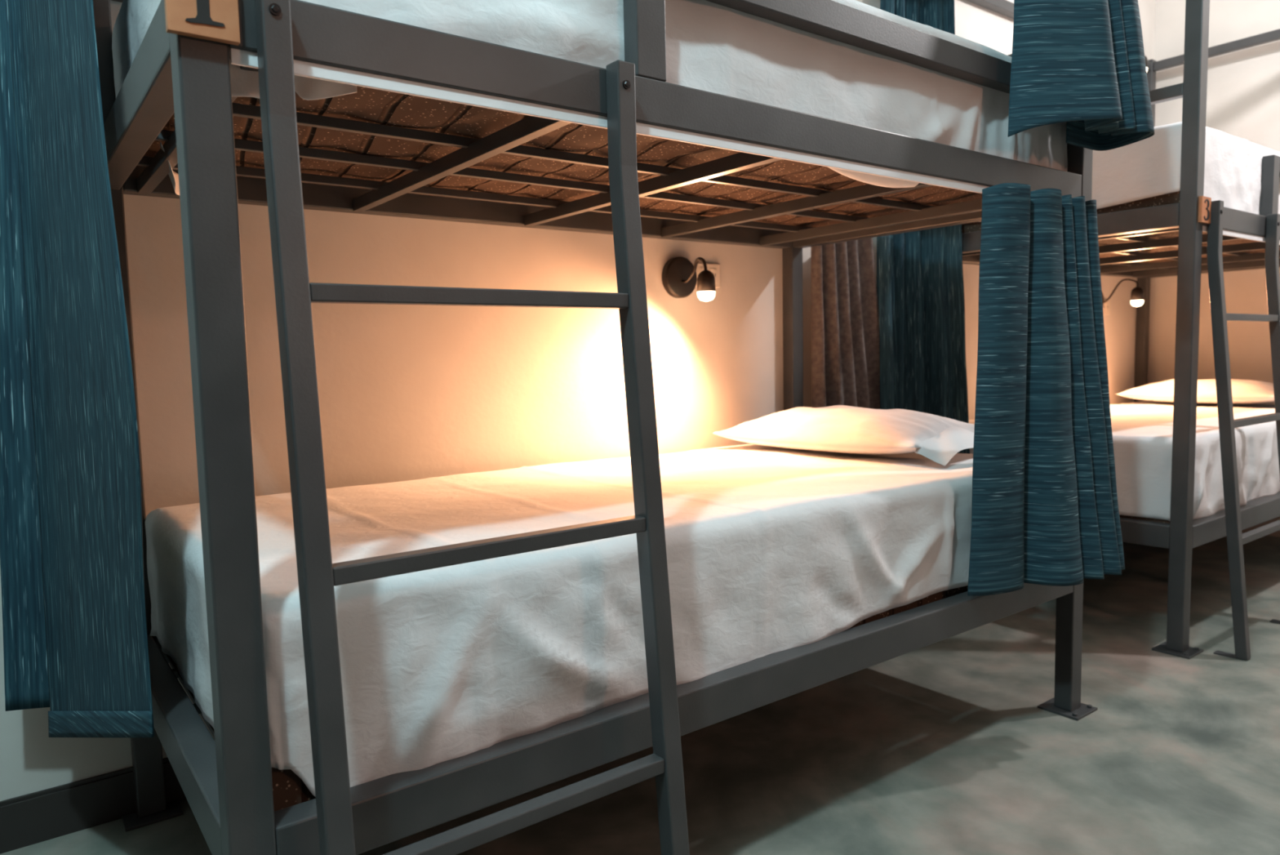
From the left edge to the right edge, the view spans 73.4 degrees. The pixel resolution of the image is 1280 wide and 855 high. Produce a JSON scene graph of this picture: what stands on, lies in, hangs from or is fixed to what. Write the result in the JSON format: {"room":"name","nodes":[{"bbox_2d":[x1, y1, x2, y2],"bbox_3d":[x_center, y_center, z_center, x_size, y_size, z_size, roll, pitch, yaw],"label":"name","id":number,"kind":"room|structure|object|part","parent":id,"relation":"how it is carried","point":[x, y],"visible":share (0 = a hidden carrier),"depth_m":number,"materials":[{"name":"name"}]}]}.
{"room":"dormitory","nodes":[
{"label":"dormitory","id":0,"kind":"room"},
{"bbox_2d":[0,0,1155,800],"bbox_3d":[-0.241,-0.891,2.375,7.420,3.350,0.120,-5,6,-37],"label":"wall","id":1,"kind":"structure","parent":0,"point":[406,392],"depth_m":2.17,"materials":[{"name":"beige paint"}]},
{"bbox_2d":[0,757,186,853],"bbox_3d":[-0.216,0.686,2.417,7.300,0.100,0.010,-5,6,-37],"label":"baseboard","id":2,"kind":"structure","parent":1,"relation":"attached to","point":[33,818],"depth_m":1.72,"materials":[{"name":"grey"}]},
{"bbox_2d":[662,256,715,301],"bbox_3d":[0.161,-0.440,2.534,0.122,0.140,0.157,-5,6,-37],"label":"wall lamp","id":3,"kind":"object","parent":1,"relation":"attached to","point":[679,277],"visible":1,"depth_m":2.56,"materials":[{"name":"black metal"}]},
{"bbox_3d":[0.121,-0.452,2.586,0.122,0.122,0.024,-5,6,-37],"label":"wall plate","id":4,"kind":"part","parent":3,"relation":"part of","materials":[{"name":"black metal"}]},
{"bbox_3d":[0.193,-0.390,2.498,0.053,0.045,0.053,-5,6,-37],"label":"bulb","id":5,"kind":"part","parent":3,"relation":"part of","materials":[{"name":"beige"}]},
{"bbox_3d":[0.192,-0.426,2.495,0.055,0.062,0.055,-5,6,-37],"label":"lamp shade","id":6,"kind":"part","parent":3,"relation":"part of","materials":[{"name":"black metal"}]},
{"bbox_2d":[695,262,719,287],"bbox_3d":[0.210,-0.471,2.661,0.100,0.072,0.012,-5,6,-37],"label":"wall outlet","id":7,"kind":"object","parent":1,"relation":"attached to","point":[714,268],"visible":0.5,"depth_m":2.67,"materials":[{"name":"beige plastic"}]},
{"bbox_2d":[710,267,717,282],"bbox_3d":[0.229,-0.473,2.670,0.030,0.044,0.002,-5,6,-37],"label":"light switch","id":8,"kind":"object","parent":7,"relation":"attached to","point":[714,270],"depth_m":2.67,"materials":[{"name":"white plastic"}]},
{"bbox_2d":[878,235,897,408],"bbox_3d":[0.886,-0.155,3.011,0.104,1.030,0.049,-5,6,-37],"label":"curtain","id":9,"kind":"object","parent":1,"relation":"hanging from","point":[887,335],"visible":0.53,"depth_m":2.98,"materials":[{"name":"teal fabric"}]},
{"bbox_2d":[1102,299,1110,315],"bbox_3d":[2.287,-0.592,4.224,0.100,0.072,0.012,-5,6,-37],"label":"wall outlet","id":10,"kind":"object","parent":1,"relation":"attached to","point":[1106,308],"visible":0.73,"depth_m":4.23,"materials":[{"name":"beige plastic"}]},
{"bbox_2d":[1106,302,1109,311],"bbox_3d":[2.307,-0.593,4.233,0.030,0.044,0.002,-5,6,-37],"label":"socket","id":11,"kind":"object","parent":10,"relation":"attached to","point":[1107,304],"depth_m":4.23,"materials":[{"name":"white plastic"}]},
{"bbox_2d":[1102,278,1143,306],"bbox_3d":[2.268,-0.625,4.071,0.122,0.155,0.227,-5,6,-37],"label":"wall lamp","id":12,"kind":"object","parent":1,"relation":"attached to","point":[1137,293],"visible":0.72,"depth_m":3.99,"materials":[{"name":"black metal"}]},
{"bbox_3d":[2.319,-0.624,4.003,0.055,0.062,0.055,-5,6,-37],"label":"lamp shade","id":13,"kind":"part","parent":12,"relation":"part of","materials":[{"name":"black metal"}]},
{"bbox_3d":[2.320,-0.588,4.005,0.053,0.045,0.053,-5,6,-37],"label":"bulb","id":14,"kind":"part","parent":12,"relation":"part of","materials":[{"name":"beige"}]},
{"bbox_2d":[1144,55,1147,71],"bbox_3d":[2.242,-1.672,3.988,0.122,0.155,0.217,-5,6,-37],"label":"wall lamp","id":15,"kind":"object","parent":1,"relation":"attached to","point":[1145,56],"visible":0.06,"depth_m":3.90,"materials":[{"name":"black metal"}]},
{"bbox_2d":[0,532,1279,854],"bbox_3d":[1.483,0.907,0.279,7.420,0.060,5.488,-5,6,-37],"label":"floor","id":16,"kind":"structure","parent":0,"point":[946,746],"depth_m":1.94,"materials":[{"name":"concrete"}]},
{"bbox_2d":[254,0,689,854],"bbox_3d":[-0.169,0.170,1.095,0.503,1.345,0.141,-5,6,-37],"label":"ladder","id":17,"kind":"object","parent":16,"relation":"on","point":[317,575],"visible":1,"depth_m":1.03,"materials":[{"name":"grey metal"}]},
{"bbox_2d":[93,0,1097,854],"bbox_3d":[0.024,-0.410,1.893,2.053,2.360,1.016,-5,6,-37],"label":"bunk bed","id":18,"kind":"object","parent":16,"relation":"on","point":[180,66],"visible":0.65,"depth_m":1.29,"materials":[{"name":"grey paint"}]},
{"bbox_2d":[0,0,154,737],"bbox_3d":[-0.951,-0.438,1.353,0.611,2.054,0.131,4,7,45],"label":"curtain","id":19,"kind":"object","parent":18,"relation":"hanging from","point":[74,627],"visible":1,"depth_m":1.46,"materials":[{"name":"teal fabric"}]},
{"bbox_3d":[-1.046,-0.373,1.695,0.051,2.354,0.046,-5,6,-37],"label":"post","id":20,"kind":"part","parent":18,"relation":"part of","materials":[{"name":"grey metal"}]},
{"bbox_3d":[-0.768,-0.473,1.309,0.045,0.067,0.898,-5,6,-37],"label":"rail","id":21,"kind":"part","parent":18,"relation":"part of","materials":[{"name":"grey metal"}]},
{"bbox_3d":[-1.009,0.803,1.777,0.104,0.006,0.064,-5,6,-37],"label":"plate","id":22,"kind":"part","parent":18,"relation":"part of","materials":[{"name":"grey paint"}]},
{"bbox_3d":[-0.252,0.392,2.349,1.898,0.069,0.044,-5,6,-37],"label":"rail","id":23,"kind":"part","parent":18,"relation":"part of","materials":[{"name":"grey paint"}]},
{"bbox_3d":[-0.748,0.482,1.389,0.045,0.069,0.898,-5,6,-37],"label":"rail","id":24,"kind":"part","parent":18,"relation":"part of","materials":[{"name":"grey metal"}]},
{"bbox_3d":[-0.479,-0.323,0.946,0.051,2.354,0.046,-5,6,-37],"label":"post","id":25,"kind":"part","parent":18,"relation":"part of","materials":[{"name":"grey metal"}]},
{"bbox_3d":[-0.272,-0.564,2.269,1.898,0.067,0.044,-5,6,-37],"label":"rail","id":26,"kind":"part","parent":18,"relation":"part of","materials":[{"name":"grey metal"}]},
{"bbox_2d":[139,85,982,231],"bbox_3d":[0.009,-0.672,1.883,1.884,0.259,0.876,-5,6,-37],"label":"bunk bed slats","id":27,"kind":"object","parent":18,"relation":"on","point":[367,104],"visible":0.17,"depth_m":1.68,"materials":[{"name":"brown wood"}]},
{"bbox_2d":[111,0,1067,195],"bbox_3d":[0.016,-0.647,1.877,1.921,0.360,0.944,-5,6,-37],"label":"sheet","id":28,"kind":"object","parent":27,"relation":"on","point":[711,46],"visible":0.48,"depth_m":1.47,"materials":[{"name":"white fabric"}]},
{"bbox_2d":[159,585,968,811],"bbox_3d":[0.029,0.277,1.962,1.884,0.273,0.876,-5,6,-37],"label":"mattress","id":29,"kind":"object","parent":18,"relation":"on","point":[289,789],"visible":0.02,"depth_m":1.08,"materials":[{"name":"fabric"}]},
{"bbox_2d":[145,443,973,796],"bbox_3d":[0.034,0.255,1.955,1.931,0.280,0.945,-5,6,-37],"label":"sheet","id":30,"kind":"object","parent":29,"relation":"on","point":[770,549],"visible":0.77,"depth_m":1.43,"materials":[{"name":"white fabric"}]},
{"bbox_2d":[711,404,974,466],"bbox_3d":[0.607,0.003,2.442,0.399,0.120,0.744,-6,6,-42],"label":"pillow","id":31,"kind":"object","parent":30,"relation":"on","point":[843,428],"visible":0.99,"depth_m":2.29,"materials":[{"name":"white fabric"}]},
{"bbox_3d":[0.007,-0.624,1.286,0.055,0.203,0.034,-5,6,-37],"label":"guard post","id":32,"kind":"part","parent":18,"relation":"part of","materials":[{"name":"grey metal"}]},
{"bbox_3d":[0.295,-0.513,1.519,1.898,0.067,0.045,-5,6,-37],"label":"rail","id":33,"kind":"part","parent":18,"relation":"part of","materials":[{"name":"grey metal"}]},
{"bbox_3d":[0.316,0.442,1.599,1.898,0.069,0.045,-5,6,-37],"label":"rail","id":34,"kind":"part","parent":18,"relation":"part of","materials":[{"name":"grey metal"}]},
{"bbox_3d":[0.509,-0.504,2.863,0.051,2.354,0.046,-5,6,-37],"label":"post","id":35,"kind":"part","parent":18,"relation":"part of","materials":[{"name":"grey metal"}]},
{"bbox_2d":[810,237,879,408],"bbox_3d":[0.761,-0.149,2.975,0.402,1.030,0.068,-4,5,-30],"label":"curtain","id":36,"kind":"object","parent":18,"relation":"hanging from","point":[846,362],"visible":0.59,"depth_m":2.92,"materials":[{"name":"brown fabric"}]},
{"bbox_3d":[0.539,-0.744,1.681,1.284,0.050,0.034,-5,6,-37],"label":"guard rail","id":37,"kind":"part","parent":18,"relation":"part of","materials":[{"name":"grey metal"}]},
{"bbox_3d":[0.791,-0.604,2.480,0.045,0.067,0.898,-5,6,-37],"label":"rail","id":38,"kind":"part","parent":18,"relation":"part of","materials":[{"name":"grey metal"}]},
{"bbox_2d":[967,182,1124,595],"bbox_3d":[0.931,-0.084,1.910,0.484,0.873,0.134,-5,6,-37],"label":"curtain","id":39,"kind":"object","parent":18,"relation":"hanging from","point":[1045,511],"visible":1,"depth_m":1.88,"materials":[{"name":"teal fabric"}]},
{"bbox_3d":[1.101,0.719,2.210,0.104,0.012,0.104,-5,6,-37],"label":"plate","id":40,"kind":"part","parent":18,"relation":"part of","materials":[{"name":"grey paint"}]},
{"bbox_3d":[1.076,-0.454,2.113,0.051,2.354,0.046,-5,6,-37],"label":"post","id":41,"kind":"part","parent":18,"relation":"part of","materials":[{"name":"grey metal"}]},
{"bbox_2d":[1008,0,1154,151],"bbox_3d":[0.980,-1.086,1.852,0.442,0.926,0.173,-5,6,-37],"label":"curtain","id":42,"kind":"object","parent":18,"relation":"hanging from","point":[1081,64],"visible":1,"depth_m":1.79,"materials":[{"name":"teal fabric"}]},
{"bbox_2d":[961,0,1279,658],"bbox_3d":[2.114,-0.585,3.462,2.053,2.360,1.016,-5,6,-37],"label":"bunk bed","id":43,"kind":"object","parent":16,"relation":"on","point":[1191,216],"visible":0.56,"depth_m":2.58,"materials":[{"name":"grey paint"}]},
{"bbox_2d":[876,0,969,453],"bbox_3d":[1.012,-0.650,3.087,0.350,2.000,0.118,0,5,9],"label":"curtain","id":44,"kind":"object","parent":43,"relation":"hanging from","point":[929,284],"visible":0.26,"depth_m":3.11,"materials":[{"name":"teal fabric"}]},
{"bbox_3d":[1.819,-0.739,3.839,1.898,0.067,0.044,-5,6,-37],"label":"rail","id":45,"kind":"part","parent":43,"relation":"part of","materials":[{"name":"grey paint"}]},
{"bbox_3d":[1.799,-1.751,3.752,1.898,0.040,0.037,-5,6,-37],"label":"rail","id":46,"kind":"part","parent":43,"relation":"part of","materials":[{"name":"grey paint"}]},
{"bbox_3d":[1.323,-0.648,2.879,0.045,0.067,0.898,-5,6,-37],"label":"rail","id":47,"kind":"part","parent":43,"relation":"part of","materials":[{"name":"grey metal"}]},
{"bbox_2d":[961,191,1279,265],"bbox_3d":[2.099,-0.847,3.453,1.884,0.259,0.876,-5,6,-37],"label":"mattress","id":48,"kind":"object","parent":43,"relation":"on","point":[1171,197],"visible":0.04,"depth_m":3.08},
{"bbox_2d":[968,400,1279,520],"bbox_3d":[2.118,0.078,3.527,1.932,0.272,0.952,-5,6,-37],"label":"sheet","id":49,"kind":"object","parent":43,"relation":"on","point":[1142,431],"visible":0.34,"depth_m":2.77,"materials":[{"name":"white fabric"}]},
{"bbox_2d":[1115,378,1274,403],"bbox_3d":[2.688,-0.172,4.005,0.400,0.112,0.744,-5,6,-39],"label":"pillow","id":50,"kind":"object","parent":49,"relation":"on","point":[1243,391],"visible":0.73,"depth_m":3.90,"materials":[{"name":"white fabric"}]},
{"bbox_2d":[977,121,1279,222],"bbox_3d":[2.101,-0.863,3.446,1.924,0.277,0.925,-5,6,-37],"label":"sheet","id":51,"kind":"object","parent":43,"relation":"on","point":[1150,166],"visible":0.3,"depth_m":2.66,"materials":[{"name":"white fabric"}]},
{"bbox_2d":[1119,514,1169,524],"bbox_3d":[2.120,0.102,3.531,1.884,0.273,0.876,-5,6,-37],"label":"mattress","id":52,"kind":"object","parent":43,"relation":"on","point":[1150,519],"visible":0.02,"depth_m":2.69,"materials":[{"name":"grey fabric"}]},
{"bbox_3d":[1.343,0.307,2.958,0.045,0.069,0.898,-5,6,-37],"label":"rail","id":53,"kind":"part","parent":43,"relation":"part of","materials":[{"name":"grey metal"}]},
{"bbox_3d":[2.600,-0.679,4.432,0.051,2.354,0.046,-5,6,-37],"label":"post","id":54,"kind":"part","parent":43,"relation":"part of","materials":[{"name":"grey metal"}]},
{"bbox_3d":[1.312,-1.004,2.845,0.033,0.035,0.895,-5,6,-37],"label":"guard rail","id":55,"kind":"part","parent":43,"relation":"part of","materials":[{"name":"grey metal"}]},
{"bbox_3d":[1.636,0.674,2.612,0.104,0.012,0.104,-5,6,-37],"label":"plate","id":56,"kind":"part","parent":43,"relation":"part of","materials":[{"name":"grey paint"}]},
{"bbox_3d":[1.611,-0.498,2.515,0.051,2.354,0.046,-5,6,-37],"label":"post","id":57,"kind":"part","parent":43,"relation":"part of","materials":[{"name":"grey metal"}]},
{"bbox_3d":[2.882,-0.779,4.049,0.045,0.067,0.898,-5,6,-37],"label":"rail","id":58,"kind":"part","parent":43,"relation":"part of","materials":[{"name":"grey metal"}]},
{"bbox_3d":[2.861,-1.792,3.964,0.037,0.040,0.895,-5,6,-37],"label":"rail","id":59,"kind":"part","parent":43,"relation":"part of","materials":[{"name":"grey metal"}]},
{"bbox_3d":[2.406,0.267,3.168,1.898,0.069,0.045,-5,6,-37],"label":"rail","id":60,"kind":"part","parent":43,"relation":"part of","materials":[{"name":"grey metal"}]},
{"bbox_3d":[2.386,-0.689,3.089,1.898,0.067,0.045,-5,6,-37],"label":"rail","id":61,"kind":"part","parent":43,"relation":"part of","materials":[{"name":"grey metal"}]},
{"bbox_3d":[2.097,-0.798,2.856,0.055,0.203,0.034,-5,6,-37],"label":"guard post","id":62,"kind":"part","parent":43,"relation":"part of","materials":[{"name":"grey metal"}]},
{"bbox_2d":[1206,200,1279,660],"bbox_3d":[1.922,-0.005,2.664,0.503,1.345,0.141,-5,6,-37],"label":"ladder","id":63,"kind":"object","parent":16,"relation":"on","point":[1235,539],"visible":1,"depth_m":2.52,"materials":[{"name":"grey metal"}]},
{"bbox_3d":[1.755,0.679,2.569,0.031,0.004,0.057,-5,6,-37],"label":"foot plate","id":64,"kind":"part","parent":63,"relation":"part of","materials":[{"name":"grey paint"}]},
{"bbox_3d":[2.132,0.648,2.852,0.031,0.004,0.057,-5,6,-37],"label":"foot plate","id":65,"kind":"part","parent":63,"relation":"part of","materials":[{"name":"grey paint"}]},
{"bbox_2d":[1147,0,1279,536],"bbox_3d":[4.361,-0.961,2.330,0.120,3.200,5.488,-5,6,-37],"label":"wall","id":66,"kind":"structure","parent":0,"point":[1243,91],"depth_m":4.18,"materials":[{"name":"beige paint"}]}
]}

